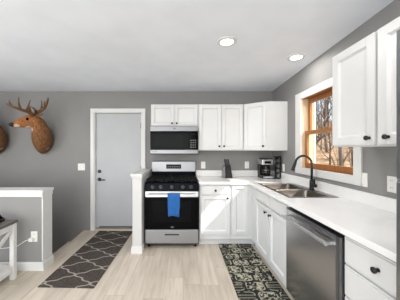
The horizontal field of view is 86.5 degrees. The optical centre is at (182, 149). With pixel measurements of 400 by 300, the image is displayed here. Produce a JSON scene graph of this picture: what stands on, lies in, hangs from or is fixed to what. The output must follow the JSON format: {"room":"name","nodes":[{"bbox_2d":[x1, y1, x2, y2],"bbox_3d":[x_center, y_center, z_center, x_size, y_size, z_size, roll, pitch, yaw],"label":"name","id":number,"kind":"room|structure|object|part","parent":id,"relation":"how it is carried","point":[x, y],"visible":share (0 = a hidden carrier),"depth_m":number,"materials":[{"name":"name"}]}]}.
{"room":"kitchen","nodes":[
{"label":"kitchen","id":0,"kind":"room"},
{"bbox_2d":[0,187,53,270],"bbox_3d":[-2.892,0.922,2.502,2.616,0.916,0.215,0,0,0],"label":"wall","id":1,"kind":"structure","parent":0,"point":[31,206],"depth_m":2.42,"materials":[{"name":"grey paint"}]},
{"bbox_2d":[0,238,33,248],"bbox_3d":[-1.877,1.063,2.399,0.366,0.122,0.033,0,0,0],"label":"charger","id":2,"kind":"object","parent":1,"relation":"attached to","point":[29,239],"visible":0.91,"depth_m":2.39,"materials":[{"name":"white plastic"}]},
{"bbox_3d":[-2.892,1.330,2.502,2.616,0.100,0.195,0,0,0],"label":"baseboard","id":3,"kind":"part","parent":1,"relation":"part of","materials":[{"name":"white paint"}]},
{"bbox_2d":[31,231,36,241],"bbox_3d":[-1.700,0.995,2.420,0.074,0.120,0.009,0,0,0],"label":"wall outlet","id":4,"kind":"object","parent":1,"relation":"attached to","point":[33,233],"visible":0.84,"depth_m":2.42,"materials":[{"name":"white plastic"}]},
{"bbox_2d":[0,91,272,252],"bbox_3d":[-1.260,1.490,3.690,5.880,4.979,0.140,0,0,0],"label":"wall","id":5,"kind":"structure","parent":0,"point":[67,113],"depth_m":3.62,"materials":[{"name":"grey paint"}]},
{"bbox_2d":[0,125,7,152],"bbox_3d":[-3.081,-0.361,3.298,0.525,0.869,0.636,0,0,0],"label":"deer mount","id":6,"kind":"object","parent":5,"relation":"attached to","point":[3,135],"visible":1,"depth_m":3.48,"materials":[{"name":"fur"}]},
{"bbox_2d":[6,97,52,153],"bbox_3d":[-2.316,-0.361,3.298,0.525,0.869,0.636,0,0,0],"label":"deer mount","id":7,"kind":"object","parent":5,"relation":"attached to","point":[41,135],"visible":1,"depth_m":3.29,"materials":[{"name":"fur"}]},
{"bbox_2d":[78,163,84,169],"bbox_3d":[-1.733,0.297,3.615,0.120,0.117,0.009,0,0,0],"label":"light switch","id":8,"kind":"object","parent":5,"relation":"attached to","point":[81,166],"visible":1,"depth_m":3.61,"materials":[{"name":"white plastic"}]},
{"bbox_2d":[90,108,145,230],"bbox_3d":[-1.107,0.341,3.670,0.937,2.078,0.160,0,0,0],"label":"door","id":9,"kind":"structure","parent":5,"relation":"in","point":[117,135],"depth_m":3.65,"materials":[{"name":"paint"}]},
{"bbox_2d":[151,104,197,125],"bbox_3d":[-0.134,-0.530,3.439,0.733,0.350,0.360,0,0,0],"label":"upper cabinet","id":10,"kind":"object","parent":5,"relation":"attached to","point":[161,114],"visible":0.98,"depth_m":3.30,"materials":[{"name":"white paint"}]},
{"bbox_3d":[-0.312,-0.530,3.300,0.347,0.322,0.020,0,0,0],"label":"door","id":11,"kind":"part","parent":10,"relation":"part of","materials":[{"name":"white paint"}]},
{"bbox_2d":[150,126,197,153],"bbox_3d":[-0.133,-0.139,3.418,0.728,0.428,0.402,0,0,0],"label":"microwave","id":12,"kind":"object","parent":10,"relation":"attached to","point":[163,139],"visible":1,"depth_m":3.22,"materials":[{"name":"black metal"}]},
{"bbox_3d":[-0.210,-0.137,3.229,0.573,0.280,0.022,0,0,0],"label":"door","id":13,"kind":"part","parent":12,"relation":"part of","materials":[{"name":"black glass"}]},
{"bbox_3d":[-0.133,-0.316,3.230,0.728,0.075,0.020,0,0,0],"label":"vent panel","id":14,"kind":"part","parent":12,"relation":"part of","materials":[{"name":"metal"}]},
{"bbox_3d":[-0.133,0.034,3.229,0.728,0.058,0.021,0,0,0],"label":"panel","id":15,"kind":"part","parent":12,"relation":"part of","materials":[{"name":"metal"}]},
{"bbox_3d":[0.154,-0.137,3.229,0.153,0.280,0.022,0,0,0],"label":"control panel","id":16,"kind":"part","parent":12,"relation":"part of","materials":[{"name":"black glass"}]},
{"bbox_3d":[0.046,-0.530,3.300,0.346,0.322,0.020,0,0,0],"label":"door","id":17,"kind":"part","parent":10,"relation":"part of","materials":[{"name":"white paint"}]},
{"bbox_2d":[198,104,242,149],"bbox_3d":[0.590,-0.345,3.439,0.705,0.720,0.360,0,0,0],"label":"upper cabinet","id":18,"kind":"object","parent":5,"relation":"attached to","point":[220,126],"visible":0.96,"depth_m":3.31,"materials":[{"name":"white paint"}]},
{"bbox_3d":[0.421,-0.345,3.300,0.340,0.692,0.020,0,0,0],"label":"door","id":19,"kind":"part","parent":18,"relation":"part of","materials":[{"name":"white paint"}]},
{"bbox_3d":[0.765,-0.345,3.300,0.325,0.692,0.020,0,0,0],"label":"door","id":20,"kind":"part","parent":18,"relation":"part of","materials":[{"name":"white paint"}]},
{"bbox_2d":[130,169,150,253],"bbox_3d":[-0.616,0.853,3.203,0.156,1.055,0.832,0,0,0],"label":"wall","id":21,"kind":"structure","parent":0,"point":[139,178],"depth_m":2.81,"materials":[{"name":"paint"}]},
{"bbox_3d":[-0.612,1.330,3.175,0.148,0.100,0.749,0,0,0],"label":"baseboard","id":22,"kind":"part","parent":21,"relation":"part of","materials":[{"name":"white paint"}]},
{"bbox_2d":[0,230,293,299],"bbox_3d":[-1.335,1.505,0.210,5.730,0.250,6.820,0,0,0],"label":"floor","id":23,"kind":"structure","parent":0,"point":[162,271],"depth_m":2.27,"materials":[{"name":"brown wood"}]},
{"bbox_2d":[0,220,17,280],"bbox_3d":[-2.050,1.069,1.950,0.530,0.622,0.690,0,0,0],"label":"side table","id":24,"kind":"object","parent":23,"relation":"on","point":[9,227],"visible":1,"depth_m":2.24,"materials":[{"name":"grey wood"}]},
{"bbox_2d":[0,268,12,280],"bbox_3d":[-2.045,1.278,1.952,0.494,0.045,0.655,0,0,0],"label":"shelf","id":25,"kind":"object","parent":24,"relation":"attached to","point":[4,273],"depth_m":2.18,"materials":[{"name":"white paint"}]},
{"bbox_3d":[-1.812,1.083,2.263,0.045,0.594,0.045,0,0,0],"label":"leg","id":26,"kind":"part","parent":24,"relation":"part of","materials":[{"name":"white paint"}]},
{"bbox_2d":[51,241,69,254],"bbox_3d":[-2.771,2.335,3.119,2.158,1.530,0.998,0,0,0],"label":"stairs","id":27,"kind":"structure","parent":23,"relation":"attached to","point":[68,241],"depth_m":3.38,"materials":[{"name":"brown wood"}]},
{"bbox_2d":[38,231,131,287],"bbox_3d":[-1.148,1.375,2.843,0.573,0.008,1.465,0,0,2],"label":"runner rug","id":28,"kind":"object","parent":23,"relation":"on","point":[87,265],"visible":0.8,"depth_m":2.55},
{"bbox_2d":[145,161,198,246],"bbox_3d":[-0.155,0.785,3.244,0.749,1.189,0.722,0,0,0],"label":"gas range","id":29,"kind":"object","parent":23,"relation":"on","point":[167,177],"visible":1,"depth_m":2.95,"materials":[{"name":"black metal"}]},
{"bbox_3d":[-0.155,0.846,2.967,0.745,0.525,0.034,0,0,0],"label":"oven door","id":30,"kind":"part","parent":29,"relation":"part of","materials":[{"name":"black glass"}]},
{"bbox_3d":[-0.155,0.623,2.914,0.709,0.028,0.063,0,0,0],"label":"handle","id":31,"kind":"part","parent":29,"relation":"part of","materials":[{"name":"metal"}]},
{"bbox_3d":[-0.155,1.214,2.967,0.745,0.192,0.034,0,0,0],"label":"drawer","id":32,"kind":"part","parent":29,"relation":"part of","materials":[{"name":"metal"}]},
{"bbox_3d":[-0.155,0.522,2.985,0.749,0.115,0.060,0,0,0],"label":"control panel","id":33,"kind":"part","parent":29,"relation":"part of","materials":[{"name":"black metal"}]},
{"bbox_2d":[148,180,197,181],"bbox_3d":[-0.155,0.472,3.273,0.749,0.014,0.514,0,0,0],"label":"cooktop","id":34,"kind":"object","parent":29,"relation":"in","point":[148,180],"depth_m":3.03,"materials":[{"name":"black metal"}]},
{"bbox_2d":[167,194,179,216],"bbox_3d":[-0.125,0.761,2.889,0.171,0.317,0.066,0,0,0],"label":"kitchen towel","id":35,"kind":"object","parent":29,"relation":"hanging from","point":[173,199],"visible":1,"depth_m":2.87,"materials":[{"name":"blue fabric"}]},
{"bbox_2d":[199,184,230,243],"bbox_3d":[0.459,0.937,3.299,0.447,0.886,0.640,0,0,0],"label":"base cabinet","id":36,"kind":"object","parent":23,"relation":"on","point":[214,199],"visible":0.99,"depth_m":3.02,"materials":[{"name":"white paint"}]},
{"bbox_3d":[0.460,0.579,3.020,0.413,0.131,0.020,0,0,0],"label":"drawer","id":37,"kind":"part","parent":36,"relation":"part of","materials":[{"name":"white paint"}]},
{"bbox_3d":[0.460,0.934,3.020,0.411,0.548,0.020,0,0,0],"label":"door","id":38,"kind":"part","parent":36,"relation":"part of","materials":[{"name":"white paint"}]},
{"bbox_2d":[230,184,253,243],"bbox_3d":[1.107,0.937,3.314,0.843,0.886,0.609,0,0,0],"label":"base cabinet","id":39,"kind":"object","parent":23,"relation":"on","point":[240,193],"visible":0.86,"depth_m":3.02,"materials":[{"name":"white paint"}]},
{"bbox_3d":[0.815,0.861,3.020,0.221,0.694,0.020,0,0,0],"label":"door","id":40,"kind":"part","parent":39,"relation":"part of","materials":[{"name":"white paint"}]},
{"bbox_2d":[196,170,395,261],"bbox_3d":[0.877,0.424,2.209,1.304,0.138,2.819,0,0,0],"label":"countertop","id":41,"kind":"structure","parent":39,"relation":"on","point":[369,219],"depth_m":1.64,"materials":[{"name":"white laminate"}]},
{"bbox_2d":[222,164,231,177],"bbox_3d":[0.708,0.348,3.420,0.155,0.214,0.100,0,0,0],"label":"knife block","id":42,"kind":"object","parent":41,"relation":"on","point":[226,169],"visible":0.88,"depth_m":3.37,"materials":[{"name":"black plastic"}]},
{"bbox_2d":[258,158,272,178],"bbox_3d":[1.323,0.298,3.391,0.171,0.312,0.257,0,0,0],"label":"coffee maker","id":43,"kind":"object","parent":41,"relation":"on","point":[264,170],"visible":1,"depth_m":3.32,"materials":[{"name":"black plastic"}]},
{"bbox_3d":[1.323,0.324,3.475,0.171,0.170,0.090,0,0,0],"label":"water tank","id":44,"kind":"part","parent":43,"relation":"part of","materials":[{"name":"black plastic"}]},
{"bbox_2d":[274,156,280,178],"bbox_3d":[1.455,0.277,3.290,0.092,0.356,0.092,0,0,0],"label":"tower","id":45,"kind":"object","parent":41,"relation":"on","point":[276,157],"visible":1,"depth_m":3.25,"materials":[{"name":"black plastic"}]},
{"bbox_2d":[258,183,338,197],"bbox_3d":[1.236,0.541,2.410,0.472,0.182,0.820,0,0,0],"label":"sink","id":46,"kind":"object","parent":41,"relation":"in","point":[291,190],"visible":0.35,"depth_m":2.39,"materials":[{"name":"metal"}]},
{"bbox_3d":[1.208,0.541,2.611,0.376,0.182,0.378,0,0,0],"label":"bowl","id":47,"kind":"part","parent":46,"relation":"part of","materials":[{"name":"metal"}]},
{"bbox_3d":[1.208,0.541,2.208,0.376,0.182,0.376,0,0,0],"label":"bowl","id":48,"kind":"part","parent":46,"relation":"part of","materials":[{"name":"metal"}]},
{"bbox_2d":[291,155,316,189],"bbox_3d":[1.337,0.253,2.345,0.252,0.392,0.098,0,0,0],"label":"kitchen faucet","id":49,"kind":"object","parent":41,"relation":"on","point":[312,184],"visible":1,"depth_m":2.35,"materials":[{"name":"black metal"}]},
{"bbox_3d":[1.346,0.198,2.366,0.199,0.283,0.026,0,0,4],"label":"spout","id":50,"kind":"part","parent":49,"relation":"part of","materials":[{"name":"black metal"}]},
{"bbox_3d":[1.435,0.363,2.328,0.038,0.100,0.063,0,0,-4],"label":"handle","id":51,"kind":"part","parent":49,"relation":"part of","materials":[{"name":"black metal"}]},
{"bbox_2d":[218,244,290,299],"bbox_3d":[0.748,1.374,2.192,0.475,0.010,1.785,0,0,0],"label":"kitchen mat","id":52,"kind":"object","parent":23,"relation":"on","point":[250,276],"visible":1,"depth_m":2.30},
{"bbox_2d":[251,186,290,287],"bbox_3d":[1.226,0.937,2.490,0.605,0.886,1.076,0,0,0],"label":"base cabinet","id":53,"kind":"object","parent":23,"relation":"on","point":[268,227],"visible":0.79,"depth_m":2.31,"materials":[{"name":"white paint"}]},
{"bbox_3d":[0.965,0.579,2.585,0.020,0.131,0.418,0,0,0],"label":"drawer","id":54,"kind":"part","parent":53,"relation":"part of","materials":[{"name":"white paint"}]},
{"bbox_3d":[0.965,0.959,2.585,0.020,0.598,0.416,0,0,0],"label":"door","id":55,"kind":"part","parent":53,"relation":"part of","materials":[{"name":"white paint"}]},
{"bbox_3d":[0.965,0.959,2.162,0.020,0.598,0.389,0,0,0],"label":"door","id":56,"kind":"part","parent":53,"relation":"part of","materials":[{"name":"white paint"}]},
{"bbox_3d":[0.965,0.579,2.162,0.020,0.131,0.391,0,0,0],"label":"drawer","id":57,"kind":"part","parent":53,"relation":"part of","materials":[{"name":"white paint"}]},
{"bbox_2d":[281,207,345,299],"bbox_3d":[1.193,0.950,1.615,0.613,0.860,0.654,0,0,0],"label":"dishwasher","id":58,"kind":"object","parent":23,"relation":"on","point":[315,251],"visible":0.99,"depth_m":1.53,"materials":[{"name":"silver metal"}]},
{"bbox_3d":[0.915,0.595,1.623,0.058,0.027,0.579,0,0,0],"label":"handle","id":59,"kind":"part","parent":58,"relation":"part of","materials":[{"name":"metal"}]},
{"bbox_3d":[0.944,0.905,1.299,0.002,0.740,0.022,0,0,0],"label":"edge trim","id":60,"kind":"part","parent":58,"relation":"part of","materials":[{"name":"metal"}]},
{"bbox_2d":[345,236,395,299],"bbox_3d":[1.226,0.937,1.036,0.605,0.886,0.472,0,0,0],"label":"base cabinet","id":61,"kind":"object","parent":23,"relation":"on","point":[369,275],"visible":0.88,"depth_m":1.10,"materials":[{"name":"white paint"}]},
{"bbox_3d":[0.965,0.770,1.036,0.020,0.178,0.450,0,0,0],"label":"drawer","id":62,"kind":"part","parent":61,"relation":"part of","materials":[{"name":"white paint"}]},
{"bbox_3d":[0.940,0.590,1.036,0.031,0.031,0.031,0,0,0],"label":"knob","id":63,"kind":"part","parent":61,"relation":"part of","materials":[{"name":"black metal"}]},
{"bbox_2d":[396,29,399,299],"bbox_3d":[1.127,0.469,0.408,0.766,1.822,0.760,0,0,0],"label":"refrigerator","id":64,"kind":"object","parent":23,"relation":"on","point":[397,31],"visible":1,"depth_m":0.78,"materials":[{"name":"metal"}]},
{"bbox_3d":[0.829,0.705,0.408,0.075,1.170,0.760,0,0,0],"label":"fridge door","id":65,"kind":"part","parent":64,"relation":"part of","materials":[{"name":"metal"}]},
{"bbox_3d":[0.829,-0.166,0.408,0.075,0.552,0.760,0,0,0],"label":"freezer door","id":66,"kind":"part","parent":64,"relation":"part of","materials":[{"name":"metal"}]},
{"bbox_2d":[0,0,393,90],"bbox_3d":[-1.335,-1.204,0.210,6.130,0.431,7.220,0,0,0],"label":"ceiling","id":67,"kind":"structure","parent":0,"point":[46,45],"depth_m":2.07,"materials":[{"name":"paint"}]},
{"bbox_2d":[217,36,236,46],"bbox_3d":[0.430,-1.055,2.080,0.192,0.015,0.192,0,0,0],"label":"recessed light","id":68,"kind":"object","parent":67,"relation":"in","point":[226,41],"visible":1,"depth_m":2.06,"materials":[{"name":"white paint"}]},
{"bbox_2d":[287,53,305,60],"bbox_3d":[1.280,-1.042,2.400,0.192,0.015,0.192,0,0,0],"label":"recessed light","id":69,"kind":"object","parent":67,"relation":"in","point":[298,56],"visible":1,"depth_m":2.39,"materials":[{"name":"white paint"}]},
{"bbox_2d":[273,0,399,198],"bbox_3d":[1.605,0.205,0.210,0.150,2.850,6.820,0,0,0],"label":"wall","id":70,"kind":"structure","parent":0,"point":[379,163],"depth_m":2.00,"materials":[{"name":"grey paint"}]},
{"bbox_2d":[243,101,287,150],"bbox_3d":[1.238,-0.345,3.350,0.583,0.720,0.537,0,0,0],"label":"upper cabinet","id":71,"kind":"object","parent":70,"relation":"attached to","point":[265,124],"visible":0.98,"depth_m":3.10,"materials":[{"name":"white paint"}]},
{"bbox_3d":[1.083,-0.345,3.197,0.326,0.692,0.020,0,0,36],"label":"door","id":72,"kind":"part","parent":71,"relation":"part of","materials":[{"name":"white paint"}]},
{"bbox_2d":[196,170,395,212],"bbox_3d":[0.877,0.405,2.209,1.304,0.100,2.819,0,0,0],"label":"backsplash","id":73,"kind":"structure","parent":70,"relation":"attached to","point":[378,201],"depth_m":2.10,"materials":[{"name":"white laminate"}]},
{"bbox_2d":[295,78,362,185],"bbox_3d":[1.640,-0.211,2.325,0.260,1.047,1.060,0,0,0],"label":"window","id":74,"kind":"structure","parent":70,"relation":"in","point":[306,131],"depth_m":2.59,"materials":[{"name":"white paint"}]},
{"bbox_3d":[1.725,-0.212,2.304,0.090,1.045,1.017,0,0,0],"label":"frame","id":75,"kind":"part","parent":74,"relation":"part of","materials":[{"name":"white paint"}]},
{"bbox_3d":[1.620,-0.415,2.304,0.030,0.451,0.829,0,0,0],"label":"sash","id":76,"kind":"part","parent":74,"relation":"part of","materials":[{"name":"brown wood"}]},
{"bbox_3d":[1.580,-0.004,2.304,0.030,0.463,0.829,0,0,0],"label":"sash","id":77,"kind":"part","parent":74,"relation":"part of","materials":[{"name":"brown wood"}]},
{"bbox_2d":[362,173,367,186],"bbox_3d":[1.525,0.255,1.790,0.009,0.117,0.072,0,0,0],"label":"light switch","id":78,"kind":"object","parent":70,"relation":"attached to","point":[364,175],"visible":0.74,"depth_m":1.77,"materials":[{"name":"white plastic"}]},
{"bbox_2d":[332,16,399,146],"bbox_3d":[1.354,-0.388,1.288,0.349,0.735,0.877,0,0,0],"label":"upper cabinet","id":79,"kind":"object","parent":70,"relation":"attached to","point":[364,73],"visible":1,"depth_m":1.40,"materials":[{"name":"white paint"}]},
{"bbox_3d":[1.221,-0.388,1.532,0.021,0.716,0.377,0,0,0],"label":"door","id":80,"kind":"part","parent":79,"relation":"part of","materials":[{"name":"white paint"}]},
{"bbox_3d":[1.195,-0.075,1.249,0.031,0.031,0.031,0,0,0],"label":"knob","id":81,"kind":"part","parent":79,"relation":"part of","materials":[{"name":"black metal"}]},
{"bbox_3d":[1.221,-0.388,1.093,0.021,0.716,0.457,0,0,0],"label":"door","id":82,"kind":"part","parent":79,"relation":"part of","materials":[{"name":"white paint"}]},
{"bbox_2d":[387,176,396,192],"bbox_3d":[1.525,0.255,1.548,0.009,0.117,0.072,0,0,0],"label":"wall outlet","id":83,"kind":"object","parent":70,"relation":"attached to","point":[391,181],"visible":0.89,"depth_m":1.55,"materials":[{"name":"white plastic"}]},
{"label":"outside","id":84,"kind":"structure","parent":0,"visible":0},
{"bbox_2d":[316,120,350,166],"bbox_3d":[25.950,-3.318,23.000,48.000,11.515,74.000,0,0,0],"label":"ground","id":85,"kind":"structure","parent":84,"point":[321,158],"depth_m":14.05,"materials":[{"name":"brown soil"}]},
{"bbox_2d":[317,98,325,149],"bbox_3d":[10.786,-5.137,16.794,1.321,11.072,1.498,0,0,-41],"label":"bare tree","id":86,"kind":"object","parent":85,"relation":"on","point":[325,98],"visible":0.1,"depth_m":16.46,"materials":[{"name":"brown plant"}]},
{"bbox_2d":[316,97,331,143],"bbox_3d":[4.328,-4.492,7.342,1.236,13.051,1.528,0,0,-23],"label":"bare tree","id":87,"kind":"object","parent":85,"relation":"on","point":[324,115],"visible":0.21,"depth_m":7.00,"materials":[{"name":"brown plant"}]},
{"bbox_2d":[316,98,332,164],"bbox_3d":[6.785,-2.854,9.922,1.730,8.900,1.620,0,0,39],"label":"bare tree","id":88,"kind":"object","parent":85,"relation":"on","point":[329,138],"visible":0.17,"depth_m":9.96,"materials":[{"name":"brown plant"}]},
{"bbox_2d":[317,96,331,152],"bbox_3d":[10.014,-4.356,14.446,1.793,9.682,2.032,0,0,-41],"label":"bare tree","id":89,"kind":"object","parent":85,"relation":"on","point":[326,148],"visible":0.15,"depth_m":14.80,"materials":[{"name":"brown plant"}]},
{"bbox_2d":[322,97,352,166],"bbox_3d":[4.297,-3.475,5.331,1.610,11.936,1.824,0,0,-44],"label":"bare tree","id":90,"kind":"object","parent":85,"relation":"on","point":[340,157],"visible":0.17,"depth_m":5.64,"materials":[{"name":"brown plant"}]}
]}

